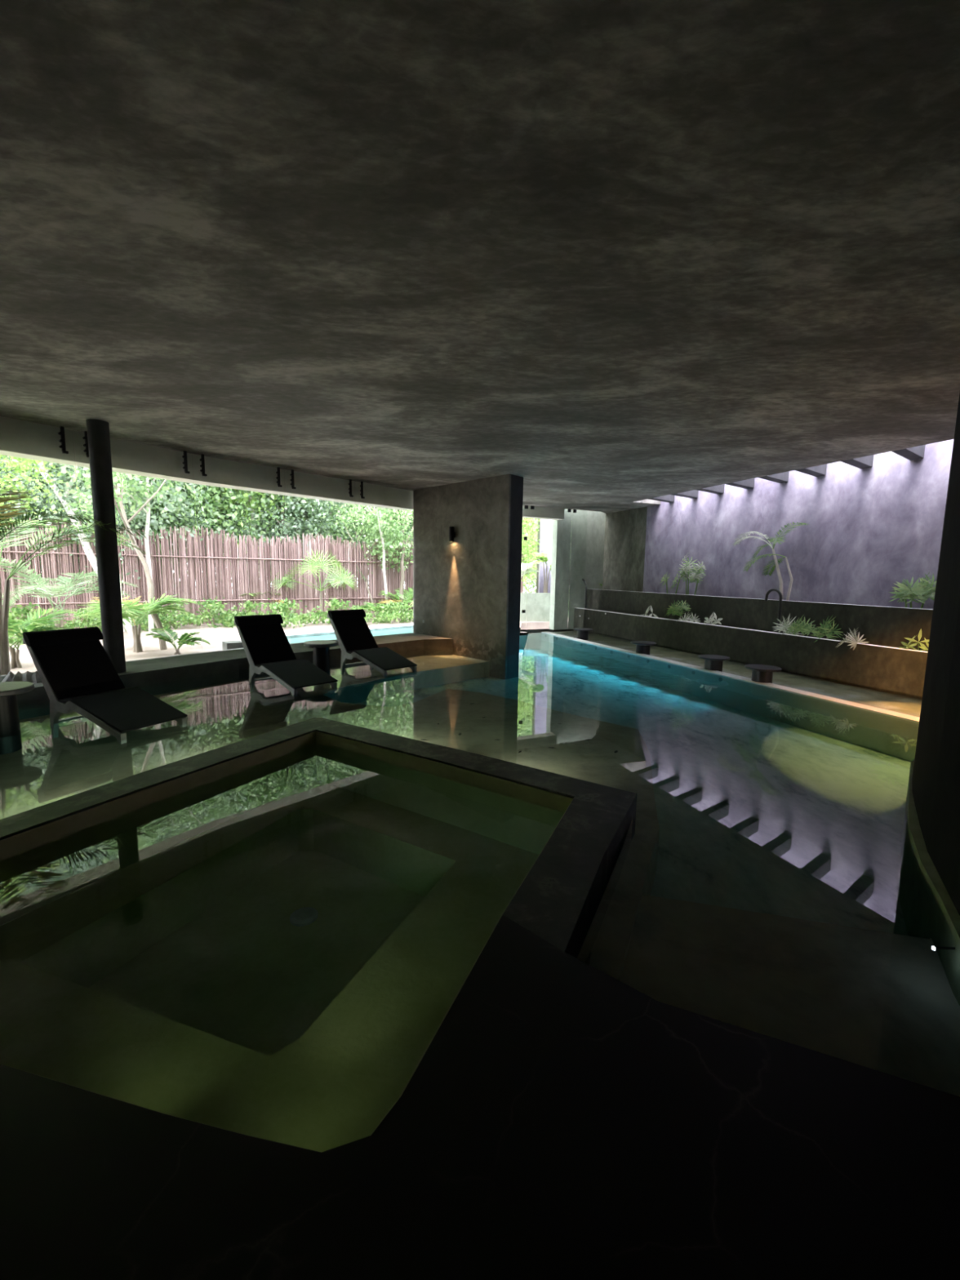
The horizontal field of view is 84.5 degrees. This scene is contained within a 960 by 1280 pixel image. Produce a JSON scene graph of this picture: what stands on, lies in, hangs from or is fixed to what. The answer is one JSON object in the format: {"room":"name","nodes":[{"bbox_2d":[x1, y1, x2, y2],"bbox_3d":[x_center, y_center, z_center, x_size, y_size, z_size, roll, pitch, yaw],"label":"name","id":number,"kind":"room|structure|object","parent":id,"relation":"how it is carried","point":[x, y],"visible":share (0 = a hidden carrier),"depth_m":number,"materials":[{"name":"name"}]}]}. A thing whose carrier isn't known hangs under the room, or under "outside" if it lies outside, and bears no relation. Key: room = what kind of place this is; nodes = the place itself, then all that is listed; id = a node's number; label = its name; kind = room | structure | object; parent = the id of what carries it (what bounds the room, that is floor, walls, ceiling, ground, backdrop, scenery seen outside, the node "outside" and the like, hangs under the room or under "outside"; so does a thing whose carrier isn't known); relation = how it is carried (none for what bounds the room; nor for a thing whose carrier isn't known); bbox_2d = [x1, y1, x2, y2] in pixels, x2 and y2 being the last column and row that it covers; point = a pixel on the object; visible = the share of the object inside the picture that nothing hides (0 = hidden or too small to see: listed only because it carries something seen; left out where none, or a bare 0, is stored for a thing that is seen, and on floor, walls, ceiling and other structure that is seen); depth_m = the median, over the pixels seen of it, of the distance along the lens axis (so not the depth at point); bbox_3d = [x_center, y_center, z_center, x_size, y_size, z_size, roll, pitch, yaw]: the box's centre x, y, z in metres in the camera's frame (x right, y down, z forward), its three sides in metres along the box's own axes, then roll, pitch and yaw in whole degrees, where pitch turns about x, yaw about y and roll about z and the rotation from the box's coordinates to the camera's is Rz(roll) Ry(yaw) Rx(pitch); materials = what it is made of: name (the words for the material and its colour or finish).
{"room":"spa","nodes":[
{"label":"spa","id":0,"kind":"room"},
{"bbox_2d":[86,418,125,672],"bbox_3d":[-4.647,-0.878,6.601,0.224,3.550,0.224,1,7,0],"label":"round column","id":1,"kind":"structure","parent":0,"point":[98,430],"depth_m":6.48,"materials":[{"name":"metal"}]},
{"bbox_2d":[0,654,658,981],"bbox_3d":[-1.820,1.414,5.558,7.713,0.950,16.760,6,9,34],"label":"shallow pool","id":2,"kind":"object","parent":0,"point":[84,757],"visible":0.4,"depth_m":5.30,"materials":[{"name":"liquid"}]},
{"bbox_2d":[0,681,34,754],"bbox_3d":[-4.289,0.741,4.730,0.500,0.655,0.500,1,7,0],"label":"side table","id":3,"kind":"object","parent":2,"relation":"on","point":[11,741],"visible":0.91,"depth_m":4.69,"materials":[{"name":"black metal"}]},
{"bbox_2d":[22,626,186,743],"bbox_3d":[-3.664,0.443,5.167,1.519,1.018,0.654,4,8,26],"label":"lounger","id":4,"kind":"object","parent":2,"relation":"on","point":[73,666],"visible":1,"depth_m":5.15,"materials":[{"name":"black fabric"}]},
{"bbox_2d":[22,626,102,646],"bbox_3d":[-4.240,-0.040,5.394,0.124,0.137,0.654,4,8,26],"label":"pillow","id":5,"kind":"object","parent":4,"relation":"on","point":[90,635],"depth_m":5.35,"materials":[{"name":"black fabric"}]},
{"bbox_2d":[0,632,453,719],"bbox_3d":[-5.480,0.837,5.564,1.852,0.580,14.709,6,9,36],"label":"curb","id":6,"kind":"object","parent":2,"relation":"on","point":[166,674],"visible":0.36,"depth_m":7.63,"materials":[{"name":"concrete"}]},
{"bbox_2d":[3,417,88,625],"bbox_3d":[-5.933,-1.046,5.855,0.080,3.070,2.605,6,9,33],"label":"glass panel","id":7,"kind":"object","parent":6,"relation":"on","point":[62,440],"visible":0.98,"depth_m":6.65,"materials":[{"name":"clear glass"}]},
{"bbox_2d":[75,431,202,662],"bbox_3d":[-4.781,-1.243,7.564,0.080,3.070,1.512,6,9,33],"label":"glass panel","id":8,"kind":"object","parent":6,"relation":"on","point":[184,456],"visible":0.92,"depth_m":7.88,"materials":[{"name":"clear glass"}]},
{"bbox_2d":[196,453,289,653],"bbox_3d":[-3.874,-1.379,8.760,0.080,3.070,1.491,7,9,40],"label":"glass panel","id":9,"kind":"object","parent":6,"relation":"on","point":[202,465],"visible":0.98,"depth_m":9.02,"materials":[{"name":"clear glass"}]},
{"bbox_2d":[289,469,356,644],"bbox_3d":[-2.902,-1.504,9.869,0.080,3.070,1.445,7,10,41],"label":"glass panel","id":10,"kind":"object","parent":6,"relation":"on","point":[291,474],"visible":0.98,"depth_m":10.11,"materials":[{"name":"clear glass"}]},
{"bbox_2d":[234,613,337,697],"bbox_3d":[-2.633,0.214,7.114,1.519,1.018,0.654,7,9,40],"label":"lounger","id":11,"kind":"object","parent":2,"relation":"on","point":[268,650],"visible":1,"depth_m":7.19,"materials":[{"name":"black fabric"}]},
{"bbox_2d":[234,613,283,626],"bbox_3d":[-3.122,-0.283,7.474,0.124,0.137,0.654,7,9,40],"label":"pillow","id":12,"kind":"object","parent":11,"relation":"on","point":[273,620],"depth_m":7.44,"materials":[{"name":"black fabric"}]},
{"bbox_2d":[0,717,636,1152],"bbox_3d":[-1.139,1.565,2.562,3.084,1.020,4.238,4,8,25],"label":"hot tub","id":13,"kind":"object","parent":2,"relation":"in","point":[268,935],"visible":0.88,"depth_m":2.93,"materials":[{"name":"liquid"}]},
{"bbox_2d":[303,640,337,675],"bbox_3d":[-2.410,0.356,8.027,0.500,0.655,0.500,1,7,0],"label":"side table","id":14,"kind":"object","parent":2,"relation":"on","point":[321,651],"visible":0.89,"depth_m":7.91,"materials":[{"name":"stone"}]},
{"bbox_2d":[327,608,417,677],"bbox_3d":[-1.731,0.067,8.396,1.519,1.018,0.654,7,10,42],"label":"lounger","id":15,"kind":"object","parent":2,"relation":"on","point":[353,633],"visible":1,"depth_m":8.48,"materials":[{"name":"black fabric"}]},
{"bbox_2d":[328,608,365,619],"bbox_3d":[-2.203,-0.433,8.775,0.124,0.137,0.654,7,10,42],"label":"pillow","id":16,"kind":"object","parent":15,"relation":"on","point":[356,614],"depth_m":8.74,"materials":[{"name":"black fabric"}]},
{"bbox_2d":[413,474,523,679],"bbox_3d":[-0.359,-1.024,10.700,0.423,4.150,2.823,-6,10,-44],"label":"concrete pier","id":17,"kind":"object","parent":2,"relation":"in","point":[467,589],"visible":0.85,"depth_m":10.16,"materials":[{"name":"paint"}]},
{"bbox_2d":[0,0,959,513],"bbox_3d":[-0.708,-2.683,5.819,17.299,0.350,18.613,1,7,0],"label":"ceiling","id":18,"kind":"structure","parent":0,"point":[607,256],"depth_m":2.72,"materials":[{"name":"concrete"}]},
{"bbox_2d":[0,416,413,510],"bbox_3d":[-5.696,-2.627,6.307,0.747,0.740,13.404,6,9,36],"label":"beam","id":19,"kind":"structure","parent":18,"relation":"attached to","point":[20,439],"depth_m":8.05,"materials":[{"name":"concrete"}]},
{"bbox_2d":[522,505,564,519],"bbox_3d":[1.491,-3.530,13.904,1.550,0.620,0.300,-2,8,-25],"label":"beam","id":20,"kind":"structure","parent":18,"relation":"attached to","point":[540,513],"depth_m":13.87,"materials":[{"name":"concrete"}]},
{"bbox_2d":[648,494,675,502],"bbox_3d":[4.204,-3.358,12.238,0.924,0.240,0.172,-5,9,-38],"label":"beam","id":21,"kind":"structure","parent":18,"relation":"attached to","point":[669,498],"depth_m":12.26,"materials":[{"name":"concrete"}]},
{"bbox_2d":[671,489,698,498],"bbox_3d":[4.469,-3.265,11.531,0.924,0.240,0.172,-5,9,-38],"label":"beam","id":22,"kind":"structure","parent":18,"relation":"attached to","point":[693,494],"depth_m":11.54,"materials":[{"name":"concrete"}]},
{"bbox_2d":[697,484,724,493],"bbox_3d":[4.726,-3.175,10.844,0.924,0.240,0.172,-5,9,-38],"label":"beam","id":23,"kind":"structure","parent":18,"relation":"attached to","point":[719,489],"depth_m":10.87,"materials":[{"name":"concrete"}]},
{"bbox_2d":[725,478,755,488],"bbox_3d":[4.991,-3.082,10.137,0.924,0.240,0.172,-5,9,-38],"label":"beam","id":24,"kind":"structure","parent":18,"relation":"attached to","point":[748,483],"depth_m":10.16,"materials":[{"name":"concrete"}]},
{"bbox_2d":[759,471,789,483],"bbox_3d":[5.252,-2.990,9.440,0.924,0.240,0.172,-5,9,-38],"label":"beam","id":25,"kind":"structure","parent":18,"relation":"attached to","point":[780,477],"depth_m":9.45,"materials":[{"name":"concrete"}]},
{"bbox_2d":[795,463,826,476],"bbox_3d":[5.503,-2.902,8.770,0.924,0.240,0.172,-5,9,-38],"label":"beam","id":26,"kind":"structure","parent":18,"relation":"attached to","point":[820,470],"depth_m":8.80,"materials":[{"name":"concrete"}]},
{"bbox_2d":[840,454,873,469],"bbox_3d":[5.767,-2.809,8.064,0.924,0.240,0.172,-5,9,-38],"label":"beam","id":27,"kind":"structure","parent":18,"relation":"attached to","point":[864,462],"depth_m":8.07,"materials":[{"name":"concrete"}]},
{"bbox_2d":[892,444,924,460],"bbox_3d":[6.014,-2.722,7.404,0.924,0.240,0.172,-5,9,-38],"label":"beam","id":28,"kind":"structure","parent":18,"relation":"attached to","point":[916,452],"depth_m":7.42,"materials":[{"name":"concrete"}]},
{"bbox_2d":[0,915,959,1279],"bbox_3d":[-3.780,1.891,-0.359,11.300,1.020,5.200,1,7,0],"label":"deck","id":29,"kind":"object","parent":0,"point":[562,1119],"visible":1,"depth_m":1.24,"materials":[{"name":"stone"}]},
{"bbox_2d":[537,519,552,592],"bbox_3d":[2.795,-2.841,17.326,1.815,4.400,0.292,-1,7,-13],"label":"wall","id":30,"kind":"structure","parent":0,"point":[546,525],"depth_m":17.02,"materials":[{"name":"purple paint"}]},
{"bbox_2d":[549,508,605,630],"bbox_3d":[2.918,-2.005,15.101,1.927,3.900,0.230,-2,8,-25],"label":"wall","id":31,"kind":"structure","parent":0,"point":[585,550],"depth_m":14.85,"materials":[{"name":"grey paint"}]},
{"bbox_2d":[355,647,911,935],"bbox_3d":[2.754,1.415,7.490,10.065,0.710,15.877,-2,8,-22],"label":"swimming pool","id":32,"kind":"structure","parent":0,"point":[756,813],"depth_m":4.68,"materials":[{"name":"liquid"}]},
{"bbox_2d":[519,628,921,761],"bbox_3d":[3.956,1.025,8.315,3.192,0.915,14.460,-1,8,-17],"label":"seat ledge","id":33,"kind":"object","parent":32,"relation":"on","point":[897,746],"visible":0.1,"depth_m":7.50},
{"bbox_2d":[573,627,593,638],"bbox_3d":[2.480,-0.144,12.734,0.480,0.265,0.480,1,7,0],"label":"stool","id":34,"kind":"object","parent":33,"relation":"on","point":[582,633],"visible":0.93,"depth_m":12.62,"materials":[{"name":"black stone"}]},
{"bbox_2d":[631,640,656,654],"bbox_3d":[3.190,0.169,10.332,0.480,0.265,0.480,1,7,0],"label":"stool","id":35,"kind":"object","parent":33,"relation":"on","point":[642,646],"visible":0.94,"depth_m":10.22,"materials":[{"name":"black stone"}]},
{"bbox_2d":[697,654,730,671],"bbox_3d":[3.804,0.397,8.598,0.480,0.265,0.480,1,7,0],"label":"stool","id":36,"kind":"object","parent":33,"relation":"on","point":[712,662],"visible":0.92,"depth_m":8.49,"materials":[{"name":"black stone"}]},
{"bbox_2d":[541,631,919,740],"bbox_3d":[4.003,0.703,7.688,0.200,0.212,13.333,-2,8,-20],"label":"ledge lip","id":37,"kind":"structure","parent":33,"relation":"attached to","point":[827,700],"depth_m":7.24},
{"bbox_2d":[573,607,928,699],"bbox_3d":[5.180,0.330,8.924,0.416,0.880,14.904,-2,8,-20],"label":"wall","id":38,"kind":"structure","parent":33,"relation":"on","point":[894,670],"depth_m":8.73,"materials":[{"name":"concrete"}]},
{"bbox_2d":[666,599,691,619],"bbox_3d":[4.203,-0.599,11.318,0.428,0.556,0.574,-2,8,-23],"label":"palm","id":39,"kind":"object","parent":38,"relation":"on","point":[682,606],"visible":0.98,"depth_m":11.18,"materials":[{"name":"green plant"}]},
{"bbox_2d":[586,588,933,651],"bbox_3d":[5.639,-0.098,9.040,0.550,1.115,14.904,-2,8,-20],"label":"wall","id":40,"kind":"structure","parent":38,"relation":"on","point":[886,626],"depth_m":9.21,"materials":[{"name":"concrete"}]},
{"bbox_2d":[676,555,706,595],"bbox_3d":[4.644,-1.425,11.641,0.579,1.051,0.482,1,7,0],"label":"palm","id":41,"kind":"object","parent":40,"relation":"on","point":[684,571],"visible":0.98,"depth_m":11.59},
{"bbox_2d":[733,521,806,600],"bbox_3d":[5.229,-1.384,9.768,0.652,1.479,1.530,-2,8,-19],"label":"palm","id":42,"kind":"object","parent":40,"relation":"on","point":[775,563],"visible":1,"depth_m":9.60,"materials":[{"name":"green plant"}]},
{"bbox_2d":[888,571,936,608],"bbox_3d":[6.195,-0.669,7.534,0.581,0.625,0.436,1,7,0],"label":"palm","id":43,"kind":"object","parent":40,"relation":"on","point":[925,589],"visible":0.95,"depth_m":7.46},
{"bbox_2d":[764,588,782,632],"bbox_3d":[5.097,-0.485,9.200,0.099,0.826,0.360,-3,8,-26],"label":"spout","id":44,"kind":"object","parent":38,"relation":"on","point":[768,592],"visible":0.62,"depth_m":9.08,"materials":[{"name":"black metal"}]},
{"bbox_2d":[772,613,802,635],"bbox_3d":[5.154,-0.228,8.892,0.406,0.454,0.447,-2,8,-20],"label":"palm","id":45,"kind":"object","parent":38,"relation":"on","point":[782,627],"visible":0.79,"depth_m":8.90,"materials":[{"name":"grey plant"}]},
{"bbox_2d":[786,615,818,636],"bbox_3d":[5.249,-0.198,8.643,0.400,0.460,0.479,-2,8,-20],"label":"palm","id":46,"kind":"object","parent":38,"relation":"on","point":[797,628],"visible":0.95,"depth_m":8.57,"materials":[{"name":"green plant"}]},
{"bbox_2d":[810,614,843,642],"bbox_3d":[5.428,-0.159,8.235,0.427,0.489,0.413,-5,9,-39],"label":"palm","id":47,"kind":"object","parent":38,"relation":"on","point":[824,628],"visible":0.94,"depth_m":8.19,"materials":[{"name":"green plant"}]},
{"bbox_2d":[836,628,869,649],"bbox_3d":[5.389,-0.032,7.672,0.427,0.327,0.354,-1,7,-16],"label":"palm","id":48,"kind":"object","parent":38,"relation":"on","point":[853,642],"visible":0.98,"depth_m":7.62,"materials":[{"name":"grey plant"}]},
{"bbox_2d":[899,628,928,651],"bbox_3d":[5.840,0.045,7.051,0.358,0.393,0.416,-2,8,-20],"label":"palm","id":49,"kind":"object","parent":38,"relation":"on","point":[922,646],"visible":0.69,"depth_m":7.04,"materials":[{"name":"yellow plant"}]},
{"bbox_2d":[744,664,782,683],"bbox_3d":[4.103,0.518,7.677,0.480,0.265,0.480,1,7,0],"label":"stool","id":50,"kind":"object","parent":33,"relation":"on","point":[760,673],"visible":0.93,"depth_m":7.57,"materials":[{"name":"black stone"}]},
{"bbox_2d":[620,894,959,1096],"bbox_3d":[1.713,1.925,2.139,2.773,0.900,2.120,5,8,32],"label":"step","id":51,"kind":"structure","parent":32,"relation":"on","point":[886,1002],"depth_m":2.24,"materials":[{"name":"stone"}]},
{"bbox_2d":[521,631,751,964],"bbox_3d":[-0.196,1.416,5.146,9.219,1.100,19.246,7,10,41],"label":"floor","id":52,"kind":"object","parent":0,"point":[584,954],"visible":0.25,"depth_m":8.74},
{"bbox_2d":[536,439,953,608],"bbox_3d":[5.645,-1.837,10.104,0.300,4.900,19.705,-2,8,-20],"label":"wall","id":53,"kind":"structure","parent":0,"point":[867,531],"depth_m":9.35,"materials":[{"name":"purple paint"}]},
{"bbox_2d":[911,392,959,915],"bbox_3d":[4.826,-0.012,0.896,6.150,4.150,8.200,1,7,0],"label":"wall","id":54,"kind":"structure","parent":0,"point":[935,780],"depth_m":2.90,"materials":[{"name":"black paint"}]},
{"bbox_2d":[899,760,959,1005],"bbox_3d":[4.751,1.892,1.221,6.240,0.990,8.170,1,7,0],"label":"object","id":55,"kind":"object","parent":54,"relation":"attached to","point":[929,911],"visible":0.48,"depth_m":2.69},
{"label":"outside","id":56,"kind":"structure","parent":0,"visible":0},
{"bbox_2d":[8,589,549,674],"bbox_3d":[-16.481,-1.317,20.831,57.000,0.300,48.400,1,7,0],"label":"ground","id":57,"kind":"structure","parent":56,"point":[150,646],"depth_m":10.72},
{"bbox_2d":[8,601,69,644],"bbox_3d":[-8.709,-0.264,10.002,1.608,0.939,1.403,7,9,40],"label":"shrub","id":58,"kind":"object","parent":57,"relation":"on","point":[12,615],"visible":0.21,"depth_m":9.90,"materials":[{"name":"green plant"}]},
{"bbox_2d":[0,454,79,537],"bbox_3d":[-8.567,-2.288,8.609,3.319,5.030,2.760,-3,8,-30],"label":"tree","id":59,"kind":"object","parent":57,"relation":"on","point":[28,462],"visible":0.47,"depth_m":9.14,"materials":[{"name":"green plant"}]},
{"bbox_2d":[8,606,79,668],"bbox_3d":[-6.453,-0.008,7.298,1.729,0.863,1.444,1,7,0],"label":"areca palm","id":60,"kind":"object","parent":57,"relation":"on","point":[37,624],"visible":0.73,"depth_m":7.29,"materials":[{"name":"green plant"}]},
{"bbox_2d":[0,455,132,634],"bbox_3d":[-9.968,-4.348,11.302,5.209,8.480,5.163,0,7,-11],"label":"tree","id":61,"kind":"object","parent":57,"relation":"on","point":[91,557],"visible":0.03,"depth_m":11.28,"materials":[{"name":"green plant"}]},
{"bbox_2d":[0,557,137,629],"bbox_3d":[-7.693,-0.714,9.686,2.320,1.623,2.521,7,9,39],"label":"areca palm","id":62,"kind":"object","parent":57,"relation":"on","point":[62,588],"visible":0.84,"depth_m":9.56,"materials":[{"name":"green plant"}]},
{"bbox_2d":[0,457,138,597],"bbox_3d":[-11.490,-3.993,12.403,6.441,7.848,6.499,6,9,33],"label":"tree","id":63,"kind":"object","parent":57,"relation":"on","point":[60,468],"visible":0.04,"depth_m":12.05,"materials":[{"name":"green plant"}]},
{"bbox_2d":[0,487,157,675],"bbox_3d":[-5.725,-0.600,6.462,3.293,2.263,2.999,1,7,0],"label":"areca palm","id":64,"kind":"object","parent":57,"relation":"on","point":[4,611],"visible":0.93,"depth_m":6.47,"materials":[{"name":"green plant"}]},
{"bbox_2d":[58,606,102,631],"bbox_3d":[-8.170,-0.367,10.954,0.987,0.646,1.154,1,7,0],"label":"shrub","id":65,"kind":"object","parent":57,"relation":"on","point":[91,624],"visible":0.43,"depth_m":10.90,"materials":[{"name":"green plant"}]},
{"bbox_2d":[0,457,206,597],"bbox_3d":[-10.558,-4.125,13.631,5.937,7.536,6.345,-1,7,-13],"label":"tree","id":66,"kind":"object","parent":57,"relation":"on","point":[73,484],"visible":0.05,"depth_m":12.85,"materials":[{"name":"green plant"}]},
{"bbox_2d":[43,462,167,649],"bbox_3d":[-6.459,-2.050,9.420,2.305,4.437,1.881,4,8,25],"label":"tree","id":67,"kind":"object","parent":57,"relation":"on","point":[162,644],"visible":0.27,"depth_m":9.23,"materials":[{"name":"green plant"}]},
{"bbox_2d":[0,456,233,631],"bbox_3d":[-7.961,-4.199,11.206,5.788,8.196,5.736,-4,9,-35],"label":"tree","id":68,"kind":"object","parent":57,"relation":"on","point":[169,508],"visible":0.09,"depth_m":10.94,"materials":[{"name":"green plant"}]},
{"bbox_2d":[81,598,169,632],"bbox_3d":[-7.902,-0.499,11.961,1.588,0.957,1.509,1,7,0],"label":"shrub","id":69,"kind":"object","parent":57,"relation":"on","point":[144,626],"visible":0.2,"depth_m":11.99,"materials":[{"name":"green plant"}]},
{"bbox_2d":[71,593,199,652],"bbox_3d":[-5.801,-0.270,8.814,1.937,1.021,1.715,1,7,0],"label":"areca palm","id":70,"kind":"object","parent":57,"relation":"on","point":[135,611],"visible":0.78,"depth_m":8.84,"materials":[{"name":"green plant"}]},
{"bbox_2d":[85,470,191,635],"bbox_3d":[-6.725,-2.762,10.787,2.950,5.481,2.445,-3,8,-31],"label":"tree","id":71,"kind":"object","parent":57,"relation":"on","point":[141,489],"visible":0.17,"depth_m":10.57,"materials":[{"name":"green plant"}]},
{"bbox_2d":[35,473,271,590],"bbox_3d":[-9.987,-5.866,15.912,7.082,10.829,7.202,-1,7,-11],"label":"tree","id":72,"kind":"object","parent":57,"relation":"on","point":[206,488],"visible":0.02,"depth_m":14.97,"materials":[{"name":"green plant"}]},
{"bbox_2d":[146,603,200,629],"bbox_3d":[-7.263,-0.549,12.494,1.178,0.744,1.230,1,7,0],"label":"shrub","id":73,"kind":"object","parent":57,"relation":"on","point":[170,619],"visible":0.71,"depth_m":12.33,"materials":[{"name":"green plant"}]},
{"bbox_2d":[146,626,210,654],"bbox_3d":[-4.956,0.032,8.715,0.930,0.488,0.747,1,7,0],"label":"areca palm","id":74,"kind":"object","parent":57,"relation":"on","point":[183,639],"visible":0.99,"depth_m":8.66,"materials":[{"name":"green plant"}]},
{"bbox_2d":[130,479,285,575],"bbox_3d":[-8.547,-6.579,17.012,6.998,11.447,7.480,0,7,-7],"label":"tree","id":75,"kind":"object","parent":57,"relation":"on","point":[246,495],"visible":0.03,"depth_m":16.06,"materials":[{"name":"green plant"}]},
{"bbox_2d":[173,595,247,628],"bbox_3d":[-6.559,-0.609,13.004,1.606,0.973,1.549,1,7,0],"label":"shrub","id":76,"kind":"object","parent":57,"relation":"on","point":[199,620],"visible":0.82,"depth_m":12.92,"materials":[{"name":"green plant"}]},
{"bbox_2d":[115,475,313,591],"bbox_3d":[-8.319,-5.057,15.790,7.165,9.095,7.657,1,7,3],"label":"tree","id":77,"kind":"object","parent":57,"relation":"on","point":[233,517],"visible":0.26,"depth_m":15.17,"materials":[{"name":"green plant"}]},
{"bbox_2d":[222,640,243,649],"bbox_3d":[-4.037,0.100,9.241,0.813,0.170,0.319,-4,9,-34],"label":"stone block","id":78,"kind":"object","parent":57,"relation":"on","point":[226,645],"visible":0.21,"depth_m":8.98,"materials":[{"name":"stone"}]},
{"bbox_2d":[184,486,307,582],"bbox_3d":[-7.352,-5.818,16.648,5.599,10.071,5.984,-3,8,-28],"label":"tree","id":79,"kind":"object","parent":57,"relation":"on","point":[246,491],"visible":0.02,"depth_m":16.70,"materials":[{"name":"green plant"}]},
{"bbox_2d":[222,599,279,623],"bbox_3d":[-5.844,-0.663,13.555,1.446,0.823,1.256,1,7,0],"label":"shrub","id":80,"kind":"object","parent":57,"relation":"on","point":[248,606],"visible":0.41,"depth_m":13.47,"materials":[{"name":"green plant"}]},
{"bbox_2d":[0,517,524,628],"bbox_3d":[-6.660,-1.609,13.448,21.076,2.529,0.847,-5,9,-40],"label":"fence","id":81,"kind":"object","parent":57,"relation":"on","point":[240,584],"visible":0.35,"depth_m":13.64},
{"bbox_2d":[185,484,365,602],"bbox_3d":[-6.728,-4.450,17.521,6.565,7.999,6.624,-3,8,-26],"label":"tree","id":82,"kind":"object","parent":57,"relation":"on","point":[317,516],"visible":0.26,"depth_m":16.87,"materials":[{"name":"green plant"}]},
{"bbox_2d":[262,597,315,628],"bbox_3d":[-4.853,-0.609,13.219,1.443,0.946,1.685,1,7,0],"label":"shrub","id":83,"kind":"object","parent":57,"relation":"on","point":[283,607],"visible":0.69,"depth_m":13.07,"materials":[{"name":"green plant"}]},
{"bbox_2d":[253,493,373,593],"bbox_3d":[-6.202,-6.566,18.983,7.170,11.958,7.235,-5,9,-39],"label":"tree","id":84,"kind":"object","parent":57,"relation":"on","point":[312,504],"visible":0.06,"depth_m":17.88,"materials":[{"name":"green plant"}]},
{"bbox_2d":[281,548,358,622],"bbox_3d":[-4.428,-1.524,14.693,2.153,2.078,2.070,1,7,0],"label":"fan palm","id":85,"kind":"object","parent":57,"relation":"on","point":[344,580],"visible":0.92,"depth_m":14.38,"materials":[{"name":"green plant"}]},
{"bbox_2d":[256,495,413,597],"bbox_3d":[-5.050,-5.118,18.603,7.214,8.568,6.750,3,8,17],"label":"tree","id":86,"kind":"object","parent":57,"relation":"on","point":[335,505],"visible":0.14,"depth_m":17.74,"materials":[{"name":"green plant"}]},
{"bbox_2d":[306,595,370,624],"bbox_3d":[-3.753,-0.695,14.040,1.728,0.971,1.482,1,7,0],"label":"shrub","id":87,"kind":"object","parent":57,"relation":"on","point":[335,604],"visible":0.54,"depth_m":13.92,"materials":[{"name":"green plant"}]},
{"bbox_2d":[284,623,413,643],"bbox_3d":[-2.669,-0.069,11.398,1.320,0.210,4.444,7,10,41],"label":"pool","id":88,"kind":"object","parent":57,"relation":"on","point":[295,637],"visible":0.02,"depth_m":11.31,"materials":[{"name":"liquid"}]},
{"bbox_2d":[329,503,413,610],"bbox_3d":[-2.951,-2.789,15.571,2.723,4.466,2.257,-2,8,-23],"label":"tree","id":89,"kind":"object","parent":57,"relation":"on","point":[351,513],"visible":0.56,"depth_m":15.55,"materials":[{"name":"green plant"}]},
{"bbox_2d":[354,601,400,620],"bbox_3d":[-2.975,-0.800,15.203,1.309,0.576,1.610,3,7,16],"label":"areca palm","id":90,"kind":"object","parent":57,"relation":"on","point":[370,606],"visible":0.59,"depth_m":14.89,"materials":[{"name":"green plant"}]},
{"bbox_2d":[354,506,413,617],"bbox_3d":[-2.313,-2.927,16.193,2.633,4.599,3.176,2,7,9],"label":"tree","id":91,"kind":"object","parent":57,"relation":"on","point":[402,528],"visible":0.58,"depth_m":15.90,"materials":[{"name":"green plant"}]},
{"bbox_2d":[357,507,413,568],"bbox_3d":[-2.378,-4.772,20.178,5.689,7.279,5.323,-3,8,-27],"label":"tree","id":92,"kind":"object","parent":57,"relation":"on","point":[411,519],"visible":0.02,"depth_m":19.40,"materials":[{"name":"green plant"}]},
{"bbox_2d":[368,600,412,624],"bbox_3d":[-2.479,-0.740,14.607,1.289,0.753,1.124,-5,9,-40],"label":"shrub","id":93,"kind":"object","parent":57,"relation":"on","point":[383,613],"visible":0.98,"depth_m":14.48,"materials":[{"name":"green plant"}]},
{"bbox_2d":[377,586,413,618],"bbox_3d":[-2.259,-1.145,16.263,1.784,1.014,2.145,1,7,0],"label":"areca palm","id":94,"kind":"object","parent":57,"relation":"on","point":[409,595],"visible":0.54,"depth_m":16.09,"materials":[{"name":"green plant"}]},
{"bbox_2d":[385,600,413,622],"bbox_3d":[-2.206,-0.784,15.000,1.196,0.715,1.120,1,7,0],"label":"shrub","id":95,"kind":"object","parent":57,"relation":"on","point":[402,605],"visible":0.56,"depth_m":14.92,"materials":[{"name":"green plant"}]},
{"bbox_2d":[521,518,537,592],"bbox_3d":[1.226,-4.740,23.242,6.977,8.858,7.457,2,7,11],"label":"tree","id":96,"kind":"object","parent":57,"relation":"on","point":[528,575],"visible":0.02,"depth_m":22.16,"materials":[{"name":"green plant"}]},
{"bbox_2d":[521,518,537,592],"bbox_3d":[1.233,-3.923,22.524,4.141,5.228,4.979,-1,7,-14],"label":"tree","id":97,"kind":"object","parent":57,"relation":"on","point":[536,525],"visible":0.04,"depth_m":21.68,"materials":[{"name":"green plant"}]},
{"bbox_2d":[520,517,540,585],"bbox_3d":[0.545,-3.530,19.310,4.979,5.228,4.141,2,7,10],"label":"tree","id":98,"kind":"object","parent":57,"relation":"on","point":[525,520],"visible":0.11,"depth_m":19.14,"materials":[{"name":"green plant"}]},
{"bbox_2d":[520,592,550,621],"bbox_3d":[1.366,-1.005,16.375,2.300,0.950,1.550,1,7,0],"label":"planter","id":99,"kind":"object","parent":57,"relation":"on","point":[536,606],"visible":0.25,"depth_m":15.79,"materials":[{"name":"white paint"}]},
{"bbox_2d":[533,551,551,592],"bbox_3d":[2.094,-1.991,16.041,1.074,1.374,1.144,1,7,0],"label":"areca palm","id":100,"kind":"object","parent":99,"relation":"on","point":[543,557],"visible":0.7,"depth_m":16.07,"materials":[{"name":"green plant"}]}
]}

